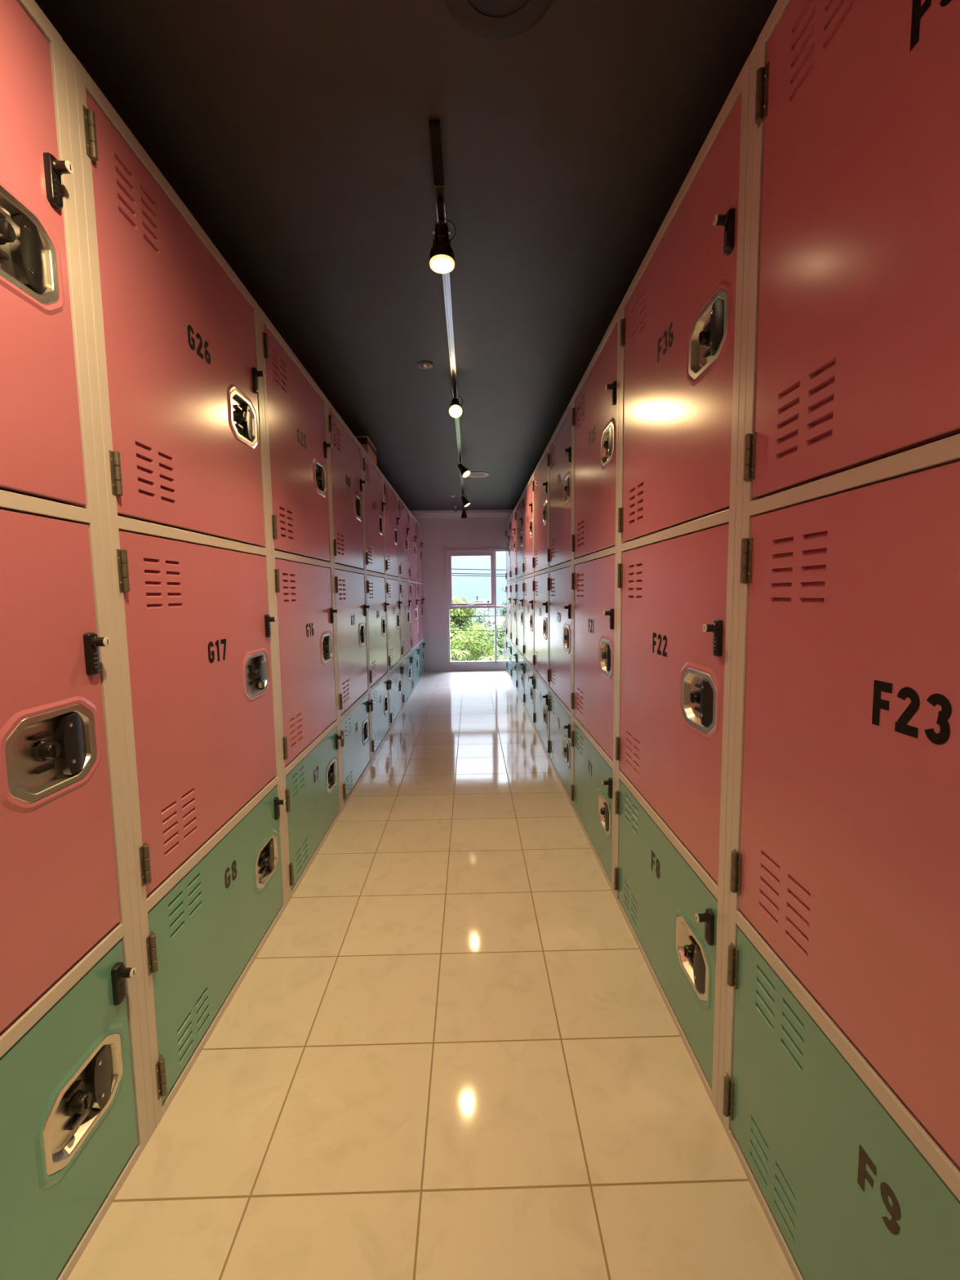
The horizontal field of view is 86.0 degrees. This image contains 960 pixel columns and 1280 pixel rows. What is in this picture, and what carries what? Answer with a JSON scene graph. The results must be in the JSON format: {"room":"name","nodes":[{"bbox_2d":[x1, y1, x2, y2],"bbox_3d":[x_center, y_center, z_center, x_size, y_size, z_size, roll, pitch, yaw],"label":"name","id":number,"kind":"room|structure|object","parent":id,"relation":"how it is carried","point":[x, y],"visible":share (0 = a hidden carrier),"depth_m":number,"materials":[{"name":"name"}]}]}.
{"room":"locker room corridor","nodes":[
{"label":"locker room corridor","id":0,"kind":"room"},
{"bbox_2d":[34,0,777,511],"bbox_3d":[-0.181,-1.823,2.295,3.270,0.250,14.505,-1,5,-1],"label":"ceiling","id":1,"kind":"structure","parent":0,"point":[295,135],"depth_m":1.80,"materials":[{"name":"black paint"}]},
{"bbox_2d":[416,360,432,368],"bbox_3d":[-0.359,-1.782,3.347,0.104,0.018,0.104,-1,5,-1],"label":"sprinkler","id":2,"kind":"object","parent":1,"relation":"in","point":[423,365],"visible":1,"depth_m":3.33,"materials":[{"name":"silver metal"}]},
{"bbox_2d":[428,120,465,509],"bbox_3d":[-0.212,-1.966,5.372,0.036,0.020,7.540,-1,5,-1],"label":"track","id":3,"kind":"object","parent":1,"relation":"attached to","point":[434,125],"visible":0.77,"depth_m":2.42,"materials":[{"name":"black metal"}]},
{"bbox_2d":[429,201,455,274],"bbox_3d":[-0.149,-1.555,2.001,0.099,0.192,0.115,-5,7,-39],"label":"track spotlight","id":4,"kind":"object","parent":3,"relation":"attached to","point":[442,257],"visible":1,"depth_m":1.98,"materials":[{"name":"black metal"}]},
{"bbox_2d":[448,390,462,417],"bbox_3d":[-0.176,-1.714,3.759,0.101,0.190,0.179,-1,5,-1],"label":"track spotlight","id":5,"kind":"object","parent":3,"relation":"attached to","point":[455,408],"visible":1,"depth_m":3.73,"materials":[{"name":"black metal"}]},
{"bbox_2d":[457,458,470,477],"bbox_3d":[-0.188,-1.885,5.657,0.158,0.192,0.120,3,6,33],"label":"track spotlight","id":6,"kind":"object","parent":3,"relation":"attached to","point":[464,472],"visible":1,"depth_m":5.65,"materials":[{"name":"black metal"}]},
{"bbox_2d":[461,506,466,518],"bbox_3d":[-0.272,-2.160,8.693,0.107,0.190,0.108,4,7,43],"label":"track spotlight","id":7,"kind":"object","parent":3,"relation":"hanging from","point":[464,515],"visible":1,"depth_m":8.68,"materials":[{"name":"black metal"}]},
{"bbox_2d":[460,492,470,506],"bbox_3d":[-0.215,-2.055,7.558,0.141,0.196,0.130,-1,5,-1],"label":"track spotlight","id":8,"kind":"object","parent":3,"relation":"attached to","point":[465,502],"visible":1,"depth_m":7.54,"materials":[{"name":"black metal"}]},
{"bbox_2d":[467,471,489,477],"bbox_3d":[-0.028,-2.070,6.441,0.300,0.011,0.300,-1,5,-1],"label":"ceiling speaker","id":9,"kind":"object","parent":1,"relation":"attached to","point":[473,474],"visible":0.9,"depth_m":6.43},
{"bbox_2d":[470,473,484,476],"bbox_3d":[-0.028,-2.069,6.441,0.190,0.002,0.190,-1,5,-1],"label":"grille","id":10,"kind":"object","parent":9,"relation":"attached to","point":[471,474],"depth_m":6.46,"materials":[{"name":"white metal"}]},
{"bbox_2d":[443,0,553,39],"bbox_3d":[0.048,-1.599,1.232,0.300,0.011,0.300,-1,5,-1],"label":"ceiling speaker","id":11,"kind":"object","parent":1,"relation":"attached to","point":[494,20],"visible":1,"depth_m":1.32},
{"bbox_2d":[468,0,528,16],"bbox_3d":[0.048,-1.598,1.232,0.190,0.002,0.190,-1,5,-1],"label":"grille","id":12,"kind":"object","parent":11,"relation":"attached to","point":[476,7],"depth_m":1.31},
{"bbox_2d":[66,670,795,1279],"bbox_3d":[-0.139,1.322,2.555,3.270,0.250,14.455,-1,5,-1],"label":"floor","id":13,"kind":"structure","parent":0,"point":[453,1051],"depth_m":1.51,"materials":[{"name":"tile"}]},
{"bbox_2d":[0,0,155,1279],"bbox_3d":[-1.147,0.053,0.752,0.621,2.630,1.016,-1,5,-1],"label":"locker","id":14,"kind":"object","parent":13,"relation":"on","point":[77,1107],"visible":1,"depth_m":1.07,"materials":[{"name":"pink metal"}]},
{"bbox_2d":[72,53,288,1127],"bbox_3d":[-1.166,-0.039,1.766,0.621,2.630,1.016,-1,5,-1],"label":"locker","id":15,"kind":"object","parent":13,"relation":"on","point":[180,372],"visible":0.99,"depth_m":1.56,"materials":[{"name":"pink metal"}]},
{"bbox_2d":[259,306,342,901],"bbox_3d":[-1.185,-0.130,2.779,0.621,2.630,1.016,-1,5,-1],"label":"locker","id":16,"kind":"object","parent":13,"relation":"on","point":[295,407],"visible":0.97,"depth_m":2.65,"materials":[{"name":"pink metal"}]},
{"bbox_2d":[327,399,373,809],"bbox_3d":[-1.203,-0.222,3.792,0.621,2.630,1.016,-1,5,-1],"label":"locker","id":17,"kind":"object","parent":13,"relation":"on","point":[345,455],"visible":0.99,"depth_m":3.70,"materials":[{"name":"pink metal"}]},
{"bbox_2d":[361,445,391,759],"bbox_3d":[-1.222,-0.313,4.805,0.621,2.630,1.016,-1,5,-1],"label":"locker","id":18,"kind":"object","parent":13,"relation":"on","point":[373,488],"visible":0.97,"depth_m":4.75,"materials":[{"name":"pink metal"}]},
{"bbox_2d":[355,435,377,466],"bbox_3d":[-1.197,-1.724,4.763,0.406,0.185,0.446,-1,5,-1],"label":"storage box","id":19,"kind":"object","parent":18,"relation":"on","point":[364,441],"visible":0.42,"depth_m":4.59,"materials":[{"name":"brown cardboard"}]},
{"bbox_2d":[382,475,404,729],"bbox_3d":[-1.241,-0.405,5.818,0.621,2.630,1.016,-1,5,-1],"label":"locker","id":20,"kind":"object","parent":13,"relation":"on","point":[390,495],"visible":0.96,"depth_m":5.77,"materials":[{"name":"pink metal"}]},
{"bbox_2d":[397,494,413,706],"bbox_3d":[-1.259,-0.496,6.832,0.621,2.630,1.016,-1,5,-1],"label":"locker","id":21,"kind":"object","parent":13,"relation":"on","point":[403,529],"visible":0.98,"depth_m":6.80,"materials":[{"name":"pink metal"}]},
{"bbox_2d":[407,507,420,692],"bbox_3d":[-1.278,-0.588,7.845,0.621,2.630,1.016,-1,5,-1],"label":"locker","id":22,"kind":"object","parent":13,"relation":"on","point":[411,520],"visible":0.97,"depth_m":7.83,"materials":[{"name":"pink metal"}]},
{"bbox_2d":[415,519,426,679],"bbox_3d":[-1.296,-0.679,8.858,0.621,2.630,1.016,-1,5,-1],"label":"locker","id":23,"kind":"object","parent":13,"relation":"on","point":[418,527],"visible":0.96,"depth_m":8.85,"materials":[{"name":"pink metal"}]},
{"bbox_2d":[505,517,511,678],"bbox_3d":[0.758,-0.706,8.857,0.621,2.630,1.016,-1,5,-1],"label":"locker","id":24,"kind":"object","parent":13,"relation":"on","point":[508,530],"visible":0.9,"depth_m":8.88,"materials":[{"name":"pink metal"}]},
{"bbox_2d":[509,506,516,689],"bbox_3d":[0.777,-0.615,7.844,0.621,2.630,1.016,-1,5,-1],"label":"locker","id":25,"kind":"object","parent":13,"relation":"on","point":[513,522],"visible":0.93,"depth_m":7.86,"materials":[{"name":"pink metal"}]},
{"bbox_2d":[515,492,524,705],"bbox_3d":[0.796,-0.523,6.831,0.621,2.630,1.016,-1,5,-1],"label":"locker","id":26,"kind":"object","parent":13,"relation":"on","point":[519,510],"visible":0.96,"depth_m":6.82,"materials":[{"name":"pink metal"}]},
{"bbox_2d":[522,473,533,726],"bbox_3d":[0.814,-0.432,5.817,0.621,2.630,1.016,-1,5,-1],"label":"locker","id":27,"kind":"object","parent":13,"relation":"on","point":[527,501],"visible":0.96,"depth_m":5.79,"materials":[{"name":"pink metal"}]},
{"bbox_2d":[532,444,548,757],"bbox_3d":[0.833,-0.340,4.804,0.621,2.630,1.016,-1,5,-1],"label":"locker","id":28,"kind":"object","parent":13,"relation":"on","point":[540,473],"visible":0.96,"depth_m":4.78,"materials":[{"name":"pink metal"}]},
{"bbox_2d":[546,395,573,807],"bbox_3d":[0.852,-0.249,3.791,0.621,2.630,1.016,-1,5,-1],"label":"locker","id":29,"kind":"object","parent":13,"relation":"on","point":[560,455],"visible":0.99,"depth_m":3.72,"materials":[{"name":"pink metal"}]},
{"bbox_2d":[570,302,622,897],"bbox_3d":[0.870,-0.157,2.778,0.621,2.630,1.016,-1,5,-1],"label":"locker","id":30,"kind":"object","parent":13,"relation":"on","point":[597,402],"visible":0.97,"depth_m":2.65,"materials":[{"name":"pink metal"}]},
{"bbox_2d":[613,40,757,1124],"bbox_3d":[0.889,-0.066,1.764,0.621,2.630,1.016,-1,5,-1],"label":"locker","id":31,"kind":"object","parent":13,"relation":"on","point":[684,322],"visible":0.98,"depth_m":1.55,"materials":[{"name":"pink metal"}]},
{"bbox_2d":[722,0,959,1279],"bbox_3d":[0.907,0.026,0.751,0.621,2.630,1.016,-1,5,-1],"label":"locker","id":32,"kind":"object","parent":13,"relation":"on","point":[841,1115],"visible":1,"depth_m":0.88,"materials":[{"name":"pink metal"}]},
{"bbox_2d":[414,516,510,671],"bbox_3d":[-0.290,-0.889,9.490,2.870,2.906,0.160,-1,5,-1],"label":"wall","id":33,"kind":"structure","parent":0,"point":[438,535],"depth_m":9.35,"materials":[{"name":"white paint"}]},
{"bbox_2d":[409,509,514,517],"bbox_3d":[-0.306,-2.269,9.242,2.870,0.112,0.085,-1,5,-1],"label":"trim","id":34,"kind":"structure","parent":33,"relation":"attached to","point":[500,513],"depth_m":9.21,"materials":[{"name":"white paint"}]},
{"bbox_2d":[445,548,506,663],"bbox_3d":[0.200,-0.615,9.456,1.620,2.102,0.094,-1,5,-1],"label":"window","id":35,"kind":"structure","parent":33,"relation":"in","point":[460,552],"depth_m":9.41,"materials":[{"name":"white paint"}]},
{"label":"outside","id":36,"kind":"structure","parent":0,"visible":0},
{"bbox_2d":[452,616,504,653],"bbox_3d":[-1.120,-0.319,65.455,120.000,0.300,109.545,-1,5,-1],"label":"ground","id":37,"kind":"structure","parent":36,"point":[499,619],"depth_m":101.20,"materials":[{"name":"white"}]},
{"bbox_2d":[450,648,471,661],"bbox_3d":[-0.489,2.294,11.615,0.671,4.192,0.660,1,5,16],"label":"plant","id":38,"kind":"object","parent":37,"relation":"on","point":[455,652],"visible":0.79,"depth_m":11.38,"materials":[{"name":"green plant"}]},
{"bbox_2d":[449,595,485,661],"bbox_3d":[-0.875,0.888,20.929,2.484,5.332,2.100,-1,5,-1],"label":"leafy tree","id":39,"kind":"object","parent":37,"relation":"on","point":[455,611],"visible":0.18,"depth_m":20.65,"materials":[{"name":"green plant"}]},
{"bbox_2d":[471,595,479,613],"bbox_3d":[-0.166,-0.829,40.163,0.817,5.254,0.889,4,7,43],"label":"palm tree","id":40,"kind":"object","parent":37,"relation":"on","point":[476,596],"visible":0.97,"depth_m":39.85,"materials":[{"name":"green plant"}]},
{"bbox_2d":[449,608,505,661],"bbox_3d":[-0.290,0.713,28.762,4.751,5.202,5.158,4,7,43],"label":"leafy tree","id":41,"kind":"object","parent":37,"relation":"on","point":[482,618],"visible":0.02,"depth_m":27.96,"materials":[{"name":"green plant"}]},
{"bbox_2d":[449,623,506,661],"bbox_3d":[0.155,1.683,16.841,2.137,4.462,1.982,4,7,42],"label":"leafy tree","id":42,"kind":"object","parent":37,"relation":"on","point":[474,646],"visible":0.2,"depth_m":16.56,"materials":[{"name":"green plant"}]},
{"bbox_2d":[473,600,488,624],"bbox_3d":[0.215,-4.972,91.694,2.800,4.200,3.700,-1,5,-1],"label":"house","id":43,"kind":"structure","parent":37,"relation":"on","point":[474,601],"depth_m":89.93,"materials":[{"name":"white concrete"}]},
{"bbox_2d":[481,599,491,635],"bbox_3d":[0.686,-0.879,42.085,1.176,4.987,1.194,-1,5,-1],"label":"palm tree","id":44,"kind":"object","parent":37,"relation":"on","point":[488,601],"visible":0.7,"depth_m":41.90,"materials":[{"name":"green plant"}]},
{"bbox_2d":[480,656,494,661],"bbox_3d":[0.195,2.385,11.365,0.520,4.038,0.546,-1,5,-1],"label":"plant","id":45,"kind":"object","parent":37,"relation":"on","point":[488,657],"visible":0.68,"depth_m":11.21,"materials":[{"name":"green plant"}]},
{"bbox_2d":[491,617,506,657],"bbox_3d":[1.062,1.378,18.980,1.112,4.651,1.365,-3,5,-19],"label":"leafy tree","id":46,"kind":"object","parent":37,"relation":"on","point":[500,643],"visible":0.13,"depth_m":18.82,"materials":[{"name":"green plant"}]},
{"bbox_2d":[496,584,506,660],"bbox_3d":[0.734,1.231,15.048,0.451,5.657,0.495,-1,5,-1],"label":"leafy tree","id":47,"kind":"object","parent":37,"relation":"on","point":[502,611],"visible":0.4,"depth_m":14.91,"materials":[{"name":"green plant"}]},
{"bbox_3d":[-7.235,0.729,14.294,0.199,7.000,0.199,-1,5,-1],"label":"utility pole","id":48,"kind":"object","parent":37,"relation":"on","visible":0},
{"bbox_2d":[451,574,501,576],"bbox_3d":[0.730,-1.878,14.204,15.781,0.460,0.019,-1,5,-1],"label":"overhead cable","id":49,"kind":"object","parent":48,"relation":"attached to","point":[451,575],"visible":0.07,"depth_m":14.19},
{"bbox_2d":[449,615,506,617],"bbox_3d":[0.746,-0.701,14.311,15.780,0.102,0.017,-1,5,-1],"label":"overhead cable","id":50,"kind":"object","parent":48,"relation":"attached to","point":[500,615],"visible":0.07,"depth_m":14.29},
{"bbox_2d":[451,573,505,574],"bbox_3d":[0.730,-1.933,14.199,15.781,0.470,0.019,-1,5,-1],"label":"overhead cable","id":51,"kind":"object","parent":48,"relation":"attached to","point":[451,573],"visible":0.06,"depth_m":14.19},
{"bbox_2d":[456,568,506,570],"bbox_3d":[0.728,-2.033,14.190,15.781,0.469,0.019,-1,5,-1],"label":"overhead cable","id":52,"kind":"object","parent":48,"relation":"attached to","point":[456,569],"visible":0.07,"depth_m":14.17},
{"bbox_2d":[457,630,506,631],"bbox_3d":[0.751,-0.295,14.348,15.781,0.517,0.017,-1,5,-1],"label":"overhead cable","id":53,"kind":"object","parent":48,"relation":"attached to","point":[457,630],"visible":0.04,"depth_m":14.33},
{"bbox_2d":[459,634,506,635],"bbox_3d":[0.753,-0.175,14.359,15.780,0.550,0.010,-1,5,-1],"label":"overhead cable","id":54,"kind":"object","parent":48,"relation":"attached to","point":[460,634],"visible":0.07,"depth_m":14.34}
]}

